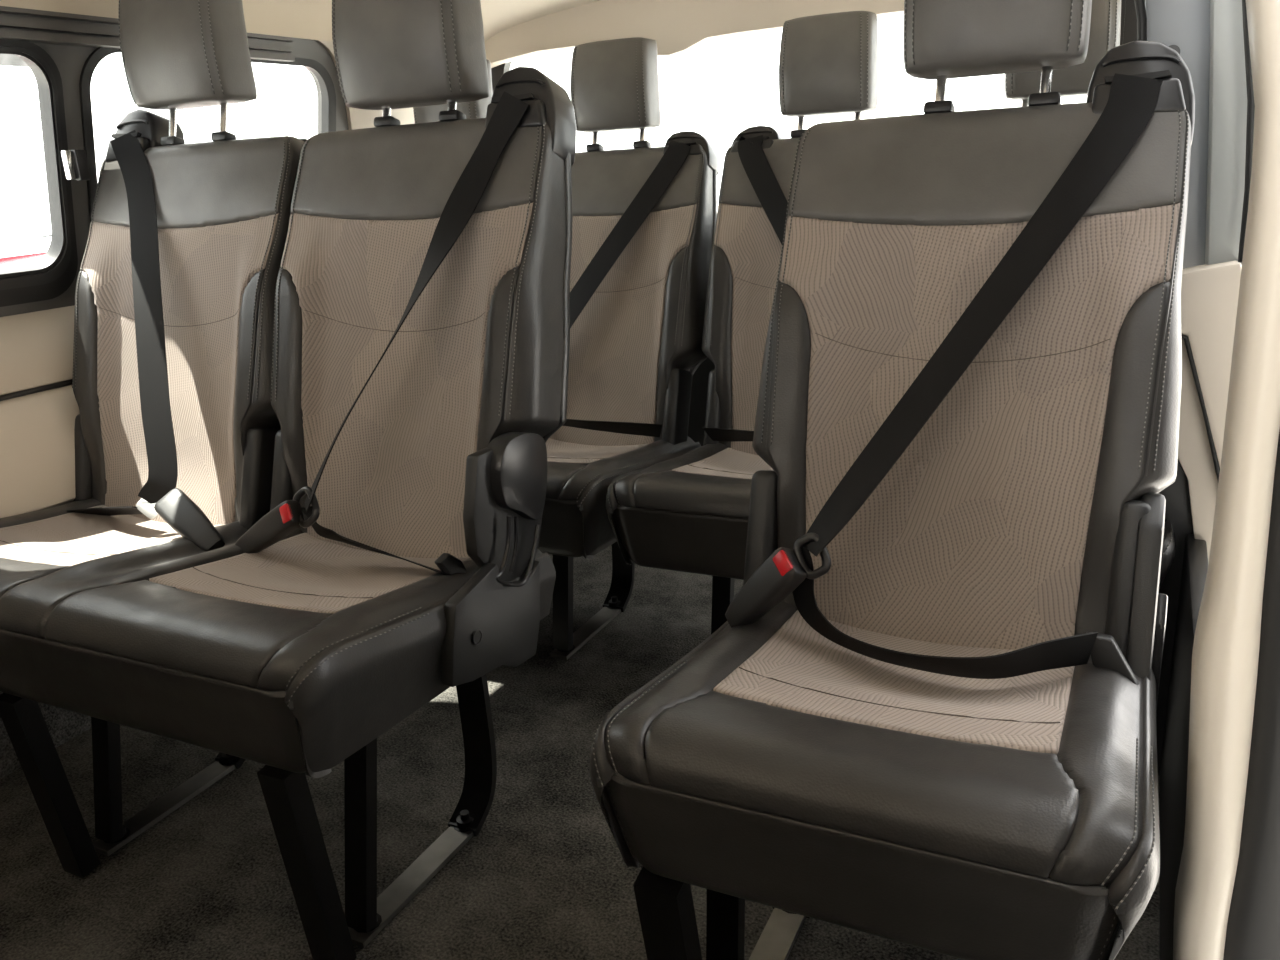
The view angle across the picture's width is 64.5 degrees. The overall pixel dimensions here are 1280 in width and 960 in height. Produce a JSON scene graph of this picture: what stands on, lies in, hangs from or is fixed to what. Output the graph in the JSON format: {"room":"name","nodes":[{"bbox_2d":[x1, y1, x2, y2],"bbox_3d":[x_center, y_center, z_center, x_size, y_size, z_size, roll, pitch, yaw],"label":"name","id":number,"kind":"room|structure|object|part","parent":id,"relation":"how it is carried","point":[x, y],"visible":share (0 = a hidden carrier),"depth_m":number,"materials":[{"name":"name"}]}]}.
{"room":"vehicle interior","nodes":[
{"label":"vehicle interior","id":0,"kind":"room"},
{"bbox_2d":[0,0,332,41],"bbox_3d":[-0.501,-0.620,0.761,1.620,0.205,3.220,5,19,26],"label":"ceiling","id":1,"kind":"structure","parent":0,"point":[304,19],"depth_m":2.05,"materials":[{"name":"beige fabric"}]},
{"bbox_2d":[0,38,348,316],"bbox_3d":[-1.314,-0.362,1.196,0.134,0.538,3.100,5,19,26],"label":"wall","id":2,"kind":"structure","parent":0,"point":[70,60],"depth_m":1.81,"materials":[{"name":"grey plastic"}]},
{"bbox_2d":[0,379,71,400],"bbox_3d":[-1.227,-0.042,1.438,0.010,0.010,3.400,5,19,26],"label":"trim","id":3,"kind":"structure","parent":2,"relation":"attached to","point":[67,382],"depth_m":1.77,"materials":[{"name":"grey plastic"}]},
{"bbox_2d":[0,305,79,517],"bbox_3d":[-1.210,-0.013,1.469,0.085,0.337,3.450,5,19,26],"label":"side wall panel","id":4,"kind":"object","parent":2,"relation":"attached to","point":[37,441],"depth_m":1.76,"materials":[{"name":"beige plastic"}]},
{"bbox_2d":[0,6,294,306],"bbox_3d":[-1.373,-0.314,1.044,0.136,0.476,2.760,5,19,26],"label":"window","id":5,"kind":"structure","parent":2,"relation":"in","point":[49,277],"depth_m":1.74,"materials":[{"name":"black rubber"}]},
{"bbox_2d":[79,47,335,222],"bbox_3d":[-0.853,-0.646,2.083,0.105,0.432,0.638,5,19,26],"label":"window","id":6,"kind":"structure","parent":2,"relation":"in","point":[328,95],"depth_m":1.82,"materials":[{"name":"black rubber"}]},
{"bbox_2d":[316,40,414,129],"bbox_3d":[-0.659,-0.814,2.433,0.145,0.598,0.840,5,19,26],"label":"trim","id":7,"kind":"structure","parent":2,"relation":"attached to","point":[357,118],"depth_m":2.40,"materials":[{"name":"beige plastic"}]},
{"bbox_2d":[480,0,600,41],"bbox_3d":[0.233,-1.112,2.225,1.590,0.157,0.240,5,19,26],"label":"ceiling","id":8,"kind":"structure","parent":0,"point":[498,16],"depth_m":2.51,"materials":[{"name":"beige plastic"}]},
{"bbox_2d":[0,545,1159,959],"bbox_3d":[-0.358,0.631,1.341,1.900,0.060,3.600,5,19,26],"label":"floor","id":9,"kind":"structure","parent":0,"point":[545,875],"depth_m":1.51,"materials":[{"name":"carpet"}]},
{"bbox_2d":[0,0,575,959],"bbox_3d":[-0.633,-0.118,1.507,0.985,1.286,0.715,5,19,26],"label":"seat","id":10,"kind":"object","parent":9,"relation":"on","point":[290,266],"visible":0.95,"depth_m":1.48,"materials":[{"name":"beige woven fabric"},{"name":"black leather"},{"name":"charcoal leather"}]},
{"bbox_3d":[-0.835,0.431,1.434,0.042,0.303,0.060,5,19,26],"label":"leg","id":11,"kind":"part","parent":10,"relation":"part of","materials":[{"name":"black paint"}]},
{"bbox_3d":[-0.800,0.395,1.522,0.036,0.296,0.080,5,19,26],"label":"leg","id":12,"kind":"part","parent":10,"relation":"part of","materials":[{"name":"black paint"}]},
{"bbox_3d":[-0.857,0.085,1.647,0.326,0.065,0.374,5,19,26],"label":"cloth panel","id":13,"kind":"part","parent":10,"relation":"part of","materials":[{"name":"beige fabric"}]},
{"bbox_2d":[66,130,224,551],"bbox_3d":[-0.866,-0.232,1.713,0.615,0.691,0.323,5,19,26],"label":"belt","id":14,"kind":"object","parent":10,"relation":"hanging from","point":[159,495],"visible":0.86,"depth_m":1.66,"materials":[{"name":"black woven fabric webbing"},{"name":"black plastic"},{"name":"satin steel"}]},
{"bbox_3d":[-0.819,-0.615,1.778,0.012,0.130,0.048,5,19,26],"label":"post","id":15,"kind":"part","parent":10,"relation":"part of","materials":[{"name":"silver metal"}]},
{"bbox_3d":[-0.794,-0.169,1.728,0.450,0.530,0.155,5,19,26],"label":"cloth panel","id":16,"kind":"part","parent":10,"relation":"part of","materials":[{"name":"beige fabric"}]},
{"bbox_3d":[-0.757,-0.507,1.742,0.450,0.137,0.115,5,19,26],"label":"panel","id":17,"kind":"part","parent":10,"relation":"part of","materials":[{"name":"grey leather"}]},
{"bbox_3d":[-0.708,-0.605,1.724,0.012,0.130,0.048,5,19,26],"label":"post","id":18,"kind":"part","parent":10,"relation":"part of","materials":[{"name":"silver metal"}]},
{"bbox_3d":[-0.700,0.334,1.720,0.050,0.306,0.073,5,19,26],"label":"leg","id":19,"kind":"part","parent":10,"relation":"part of","materials":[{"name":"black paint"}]},
{"bbox_3d":[-0.541,-0.210,1.648,0.058,0.668,0.259,5,19,26],"label":"panel","id":20,"kind":"part","parent":10,"relation":"part of","materials":[{"name":"black leather"}]},
{"bbox_3d":[-0.579,-0.213,1.666,0.058,0.668,0.259,5,19,26],"label":"panel","id":21,"kind":"part","parent":10,"relation":"part of","materials":[{"name":"black leather"}]},
{"bbox_3d":[-0.399,0.470,1.224,0.042,0.303,0.060,5,19,26],"label":"leg","id":22,"kind":"part","parent":10,"relation":"part of","materials":[{"name":"black paint"}]},
{"bbox_3d":[-0.429,0.124,1.441,0.326,0.065,0.374,5,19,26],"label":"cloth panel","id":23,"kind":"part","parent":10,"relation":"part of","materials":[{"name":"beige fabric"}]},
{"bbox_3d":[-0.360,0.435,1.310,0.036,0.296,0.080,5,19,26],"label":"leg","id":24,"kind":"part","parent":10,"relation":"part of","materials":[{"name":"black paint"}]},
{"bbox_2d":[234,91,528,574],"bbox_3d":[-0.377,-0.199,1.468,0.416,0.667,0.316,5,19,26],"label":"belt","id":25,"kind":"object","parent":10,"relation":"on","point":[285,518],"visible":0.91,"depth_m":1.44,"materials":[{"name":"black woven webbing"},{"name":"black plastic"},{"name":"polished steel"}]},
{"bbox_3d":[-0.393,-0.558,1.573,0.012,0.096,0.037,5,19,26],"label":"post","id":26,"kind":"part","parent":10,"relation":"part of","materials":[{"name":"silver metal"}]},
{"bbox_3d":[-0.367,-0.131,1.522,0.450,0.530,0.155,5,19,26],"label":"cloth panel","id":27,"kind":"part","parent":10,"relation":"part of","materials":[{"name":"beige fabric"}]},
{"bbox_3d":[-0.330,-0.468,1.536,0.450,0.137,0.115,5,19,26],"label":"panel","id":28,"kind":"part","parent":10,"relation":"part of","materials":[{"name":"grey leather"}]},
{"bbox_3d":[-0.255,0.200,1.300,0.043,0.162,0.505,5,19,26],"label":"panel","id":29,"kind":"part","parent":10,"relation":"part of","materials":[{"name":"black plastic"}]},
{"bbox_3d":[-0.282,-0.548,1.519,0.012,0.096,0.037,5,19,26],"label":"post","id":30,"kind":"part","parent":10,"relation":"part of","materials":[{"name":"silver metal"}]},
{"bbox_3d":[-0.260,0.374,1.507,0.050,0.306,0.073,5,19,26],"label":"leg","id":31,"kind":"part","parent":10,"relation":"part of","materials":[{"name":"black paint"}]},
{"bbox_3d":[-0.151,-0.174,1.460,0.058,0.668,0.259,5,19,26],"label":"panel","id":32,"kind":"part","parent":10,"relation":"part of","materials":[{"name":"black leather"}]},
{"bbox_3d":[-0.328,-0.225,1.585,0.496,0.618,0.187,5,19,26],"label":"backrest","id":33,"kind":"part","parent":10,"relation":"part of","materials":[{"name":"grey"}]},
{"bbox_2d":[413,37,719,659],"bbox_3d":[-0.343,-0.304,2.199,0.898,1.197,0.705,5,19,26],"label":"seat","id":34,"kind":"object","parent":9,"relation":"on","point":[636,352],"visible":0.33,"depth_m":2.17,"materials":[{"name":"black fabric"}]},
{"bbox_3d":[-0.155,0.217,2.039,0.036,0.253,0.060,5,19,26],"label":"leg","id":35,"kind":"part","parent":34,"relation":"part of","materials":[{"name":"black paint"}]},
{"bbox_3d":[-0.101,-0.753,2.269,0.012,0.109,0.041,5,19,26],"label":"post","id":36,"kind":"part","parent":34,"relation":"part of","materials":[{"name":"silver metal"}]},
{"bbox_3d":[-0.152,-0.066,2.144,0.308,0.065,0.374,5,19,26],"label":"cloth panel","id":37,"kind":"part","parent":34,"relation":"part of","materials":[{"name":"beige fabric"}]},
{"bbox_3d":[-0.052,0.154,2.241,0.050,0.264,0.073,5,19,26],"label":"leg","id":38,"kind":"part","parent":34,"relation":"part of","materials":[{"name":"black paint"}]},
{"bbox_3d":[-0.089,-0.320,2.226,0.425,0.530,0.155,5,19,26],"label":"cloth panel","id":39,"kind":"part","parent":34,"relation":"part of","materials":[{"name":"beige fabric"}]},
{"bbox_2d":[563,140,690,436],"bbox_3d":[-0.099,-0.368,2.122,0.466,0.638,0.226,-5,17,-5],"label":"belt","id":40,"kind":"object","parent":34,"relation":"on","point":[676,154],"visible":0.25,"depth_m":2.16,"materials":[{"name":"black woven webbing fabric"},{"name":"black plastic"},{"name":"polished steel"}]},
{"bbox_3d":[-0.052,-0.657,2.239,0.425,0.137,0.115,5,19,26],"label":"panel","id":41,"kind":"part","parent":34,"relation":"part of","materials":[{"name":"grey leather"}]},
{"bbox_3d":[0.011,0.009,2.009,0.041,0.162,0.505,5,19,26],"label":"panel","id":42,"kind":"part","parent":34,"relation":"part of","materials":[{"name":"black leather"}]},
{"bbox_3d":[0.005,-0.744,2.218,0.012,0.109,0.041,5,19,26],"label":"post","id":43,"kind":"part","parent":34,"relation":"part of","materials":[{"name":"silver metal"}]},
{"bbox_3d":[0.116,-0.364,2.169,0.055,0.668,0.259,5,19,26],"label":"panel","id":44,"kind":"part","parent":34,"relation":"part of","materials":[{"name":"black leather"}]},
{"bbox_3d":[-0.051,-0.414,2.288,0.469,0.618,0.187,5,19,26],"label":"backrest","id":45,"kind":"part","parent":34,"relation":"part of","materials":[{"name":"grey"}]},
{"bbox_2d":[606,0,1174,634],"bbox_3d":[0.469,-0.231,1.807,0.898,1.197,0.705,5,19,26],"label":"seat","id":46,"kind":"object","parent":9,"relation":"on","point":[687,512],"visible":0.29,"depth_m":1.95,"materials":[{"name":"black leather"}]},
{"bbox_3d":[0.059,0.014,1.986,0.041,0.162,0.505,5,19,26],"label":"panel","id":47,"kind":"part","parent":46,"relation":"part of","materials":[{"name":"black leather"}]},
{"bbox_3d":[0.174,-0.359,2.141,0.055,0.668,0.259,5,19,26],"label":"panel","id":48,"kind":"part","parent":46,"relation":"part of","materials":[{"name":"black leather"}]},
{"bbox_3d":[0.154,0.245,1.890,0.036,0.253,0.060,5,19,26],"label":"leg","id":49,"kind":"part","parent":46,"relation":"part of","materials":[{"name":"black paint"}]},
{"bbox_3d":[0.275,-0.027,1.938,0.308,0.065,0.374,5,19,26],"label":"cloth panel","id":50,"kind":"part","parent":46,"relation":"part of","materials":[{"name":"beige fabric"}]},
{"bbox_2d":[702,135,787,440],"bbox_3d":[0.271,-0.333,1.944,0.228,0.636,0.463,-13,20,-29],"label":"belt","id":51,"kind":"object","parent":46,"relation":"on","point":[754,161],"visible":0.17,"depth_m":2.04,"materials":[{"name":"black fabric"}]},
{"bbox_3d":[0.337,-0.281,2.020,0.425,0.530,0.155,5,19,26],"label":"cloth panel","id":52,"kind":"part","parent":46,"relation":"part of","materials":[{"name":"beige fabric"}]},
{"bbox_3d":[0.374,-0.619,2.034,0.425,0.137,0.115,5,19,26],"label":"panel","id":53,"kind":"part","parent":46,"relation":"part of","materials":[{"name":"grey leather"}]},
{"bbox_3d":[0.326,-0.715,2.063,0.012,0.109,0.041,5,19,26],"label":"post","id":54,"kind":"part","parent":46,"relation":"part of","materials":[{"name":"silver metal"}]},
{"bbox_3d":[0.431,-0.705,2.013,0.012,0.109,0.041,5,19,26],"label":"post","id":55,"kind":"part","parent":46,"relation":"part of","materials":[{"name":"silver metal"}]},
{"bbox_3d":[0.711,-0.680,1.878,0.012,0.109,0.041,5,19,26],"label":"post","id":56,"kind":"part","parent":46,"relation":"part of","materials":[{"name":"silver metal"}]},
{"bbox_3d":[0.823,0.083,1.618,0.041,0.162,0.505,5,19,26],"label":"panel","id":57,"kind":"part","parent":46,"relation":"part of","materials":[{"name":"black plastic"}]},
{"bbox_2d":[589,0,1194,959],"bbox_3d":[0.314,-0.021,1.107,0.496,1.233,0.763,5,19,26],"label":"seat","id":58,"kind":"object","parent":9,"relation":"on","point":[792,770],"visible":0.94,"depth_m":1.13,"materials":[{"name":"black leather"}]},
{"bbox_3d":[0.072,0.243,1.172,0.043,0.162,0.505,5,19,26],"label":"panel","id":59,"kind":"part","parent":58,"relation":"part of","materials":[{"name":"black leather"}]},
{"bbox_3d":[0.039,0.511,1.043,0.046,0.285,0.080,5,19,26],"label":"leg","id":60,"kind":"part","parent":58,"relation":"part of","materials":[{"name":"black paint"}]},
{"bbox_3d":[0.092,0.488,1.090,0.036,0.272,0.050,5,19,26],"label":"leg","id":61,"kind":"part","parent":58,"relation":"part of","materials":[{"name":"black paint"}]},
{"bbox_3d":[0.196,-0.126,1.345,0.058,0.656,0.302,5,19,26],"label":"panel","id":62,"kind":"part","parent":58,"relation":"part of","materials":[{"name":"black leather"}]},
{"bbox_3d":[0.299,0.204,1.119,0.326,0.064,0.374,5,19,26],"label":"cloth panel","id":63,"kind":"part","parent":58,"relation":"part of","materials":[{"name":"beige fabric"}]},
{"bbox_3d":[0.379,-0.482,1.280,0.012,0.114,0.050,5,19,26],"label":"post","id":64,"kind":"part","parent":58,"relation":"part of","materials":[{"name":"silver metal"}]},
{"bbox_2d":[725,73,1162,684],"bbox_3d":[0.374,-0.095,1.076,0.527,0.636,0.281,-7,18,-13],"label":"belt","id":65,"kind":"object","parent":58,"relation":"on","point":[1132,101],"visible":0.98,"depth_m":1.16,"materials":[{"name":"black fabric"}]},
{"bbox_3d":[0.368,-0.050,1.215,0.450,0.519,0.191,5,19,26],"label":"cloth panel","id":66,"kind":"part","parent":58,"relation":"part of","materials":[{"name":"beige fabric"}]},
{"bbox_3d":[0.414,-0.386,1.248,0.450,0.132,0.123,5,19,26],"label":"panel","id":67,"kind":"part","parent":58,"relation":"part of","materials":[{"name":"grey leather"}]},
{"bbox_3d":[0.490,-0.472,1.226,0.012,0.114,0.050,5,19,26],"label":"post","id":68,"kind":"part","parent":58,"relation":"part of","materials":[{"name":"silver metal"}]},
{"bbox_3d":[0.473,0.280,0.979,0.043,0.162,0.505,5,19,26],"label":"panel","id":69,"kind":"part","parent":58,"relation":"part of","materials":[{"name":"black leather"}]},
{"bbox_3d":[0.585,-0.090,1.157,0.058,0.656,0.302,5,19,26],"label":"panel","id":70,"kind":"part","parent":58,"relation":"part of","materials":[{"name":"black leather"}]},
{"bbox_3d":[0.574,0.191,1.128,0.012,0.138,0.040,5,19,26],"label":"recliner lever","id":71,"kind":"part","parent":58,"relation":"part of","materials":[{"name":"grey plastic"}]},
{"bbox_3d":[0.409,-0.139,1.283,0.496,0.606,0.228,5,19,26],"label":"backrest","id":72,"kind":"part","parent":58,"relation":"part of","materials":[{"name":"grey leather"}]},
{"bbox_2d":[1156,459,1193,772],"bbox_3d":[0.857,0.433,1.568,0.260,1.350,0.040,5,19,26],"label":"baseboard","id":73,"kind":"structure","parent":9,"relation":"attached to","point":[1178,513],"depth_m":1.48,"materials":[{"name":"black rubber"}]},
{"bbox_2d":[1181,260,1241,466],"bbox_3d":[0.754,-0.109,1.368,0.144,0.365,0.050,5,19,26],"label":"trim","id":74,"kind":"structure","parent":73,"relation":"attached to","point":[1209,293],"depth_m":1.32,"materials":[{"name":"beige plastic"}]},
{"bbox_2d":[1178,333,1217,561],"bbox_3d":[0.771,0.004,1.421,0.139,0.452,0.020,5,19,26],"label":"trim","id":75,"kind":"structure","parent":74,"relation":"attached to","point":[1195,457],"depth_m":1.40,"materials":[{"name":"beige plastic"}]},
{"bbox_2d":[1181,334,1219,481],"bbox_3d":[0.749,-0.044,1.370,0.135,0.314,0.007,5,19,26],"label":"joint","id":76,"kind":"object","parent":74,"relation":"attached to","point":[1186,339],"visible":0.43,"depth_m":1.35,"materials":[{"name":"black rubber"}]},
{"bbox_2d":[1159,533,1208,959],"bbox_3d":[0.676,0.354,1.256,0.025,0.400,0.600,5,19,26],"label":"trim","id":77,"kind":"structure","parent":9,"relation":"on","point":[1174,759],"depth_m":1.26,"materials":[{"name":"plastic"}]},
{"bbox_2d":[1173,0,1279,959],"bbox_3d":[0.536,0.325,0.953,0.105,1.538,0.080,5,19,26],"label":"pillar","id":78,"kind":"structure","parent":9,"relation":"attached to","point":[1226,645],"depth_m":0.85,"materials":[{"name":"beige plastic"}]},
{"bbox_2d":[1223,430,1279,959],"bbox_3d":[0.590,0.331,0.939,0.127,1.538,0.050,5,19,26],"label":"seal","id":79,"kind":"object","parent":78,"relation":"attached to","point":[1253,925],"visible":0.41,"depth_m":0.92,"materials":[{"name":"black rubber"}]},
{"bbox_2d":[491,0,1136,445],"bbox_3d":[0.338,-0.568,2.558,1.900,1.420,0.040,5,19,26],"label":"wall","id":80,"kind":"structure","parent":0,"point":[699,388],"depth_m":2.73,"materials":[{"name":"plastic"}]},
{"bbox_2d":[0,692,91,778],"bbox_3d":[-1.271,0.393,1.469,0.080,0.430,3.760,5,19,26],"label":"baseboard","id":81,"kind":"structure","parent":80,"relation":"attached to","point":[63,725],"depth_m":1.83,"materials":[{"name":"carpet"}]},
{"bbox_2d":[485,0,903,67],"bbox_3d":[0.290,-1.110,2.332,1.640,0.207,0.050,5,19,26],"label":"ceiling","id":82,"kind":"structure","parent":80,"relation":"attached to","point":[678,27],"depth_m":2.43,"materials":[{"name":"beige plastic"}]},
{"bbox_2d":[496,0,1125,83],"bbox_3d":[0.315,-0.875,2.452,1.530,0.500,0.029,5,19,26],"label":"window","id":83,"kind":"structure","parent":80,"relation":"in","point":[500,69],"depth_m":2.08,"materials":[{"name":"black glass"}]},
{"bbox_3d":[0.937,-0.710,1.667,0.132,0.664,0.870,5,19,26],"label":"wall","id":84,"kind":"structure","parent":0,"visible":0},
{"bbox_2d":[1134,0,1146,40],"bbox_3d":[0.638,-0.609,1.308,0.040,0.165,0.012,5,19,26],"label":"seal","id":85,"kind":"object","parent":84,"relation":"attached to","point":[1140,8],"visible":0.49,"depth_m":1.30,"materials":[{"name":"black rubber"}]},
{"bbox_2d":[1169,45,1179,53],"bbox_3d":[0.689,-0.553,1.313,0.019,0.019,0.007,5,19,26],"label":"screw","id":86,"kind":"object","parent":84,"relation":"attached to","point":[1175,47],"visible":0.28,"depth_m":1.31,"materials":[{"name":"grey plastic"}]},
{"bbox_2d":[1145,0,1209,268],"bbox_3d":[0.715,-0.494,1.344,0.119,0.477,0.030,5,19,26],"label":"trim","id":87,"kind":"structure","parent":84,"relation":"attached to","point":[1185,24],"depth_m":1.32,"materials":[{"name":"grey paint"}]},
{"bbox_2d":[1205,0,1246,264],"bbox_3d":[0.750,-0.474,1.286,0.086,0.443,0.060,5,19,26],"label":"trim","id":88,"kind":"structure","parent":84,"relation":"attached to","point":[1227,84],"depth_m":1.27,"materials":[{"name":"grey paint"}]},
{"bbox_2d":[1238,0,1254,262],"bbox_3d":[0.723,-0.447,1.215,0.047,0.366,0.012,5,19,26],"label":"seal","id":89,"kind":"object","parent":84,"relation":"attached to","point":[1249,83],"visible":0.49,"depth_m":1.22,"materials":[{"name":"black rubber"}]},
{"label":"outside","id":90,"kind":"structure","parent":0,"visible":0},
{"label":"ground","id":91,"kind":"structure","parent":90,"visible":0},
{"bbox_2d":[0,54,28,66],"bbox_3d":[-6.136,-0.521,3.577,3.000,3.861,7.032,5,19,26],"label":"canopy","id":92,"kind":"object","parent":91,"relation":"on","point":[5,59],"visible":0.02,"depth_m":5.48,"materials":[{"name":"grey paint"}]},
{"bbox_2d":[0,252,45,268],"bbox_3d":[-4.278,-0.740,6.929,1.730,1.470,4.060,8,21,33],"label":"parked car","id":93,"kind":"object","parent":91,"relation":"on","point":[22,260],"visible":0.02,"depth_m":7.34,"materials":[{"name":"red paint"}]},
{"bbox_2d":[0,228,51,257],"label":"window","id":94,"kind":"structure","parent":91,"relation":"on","point":[33,241],"depth_m":12.63,"materials":[{"name":"glass"}]}
]}

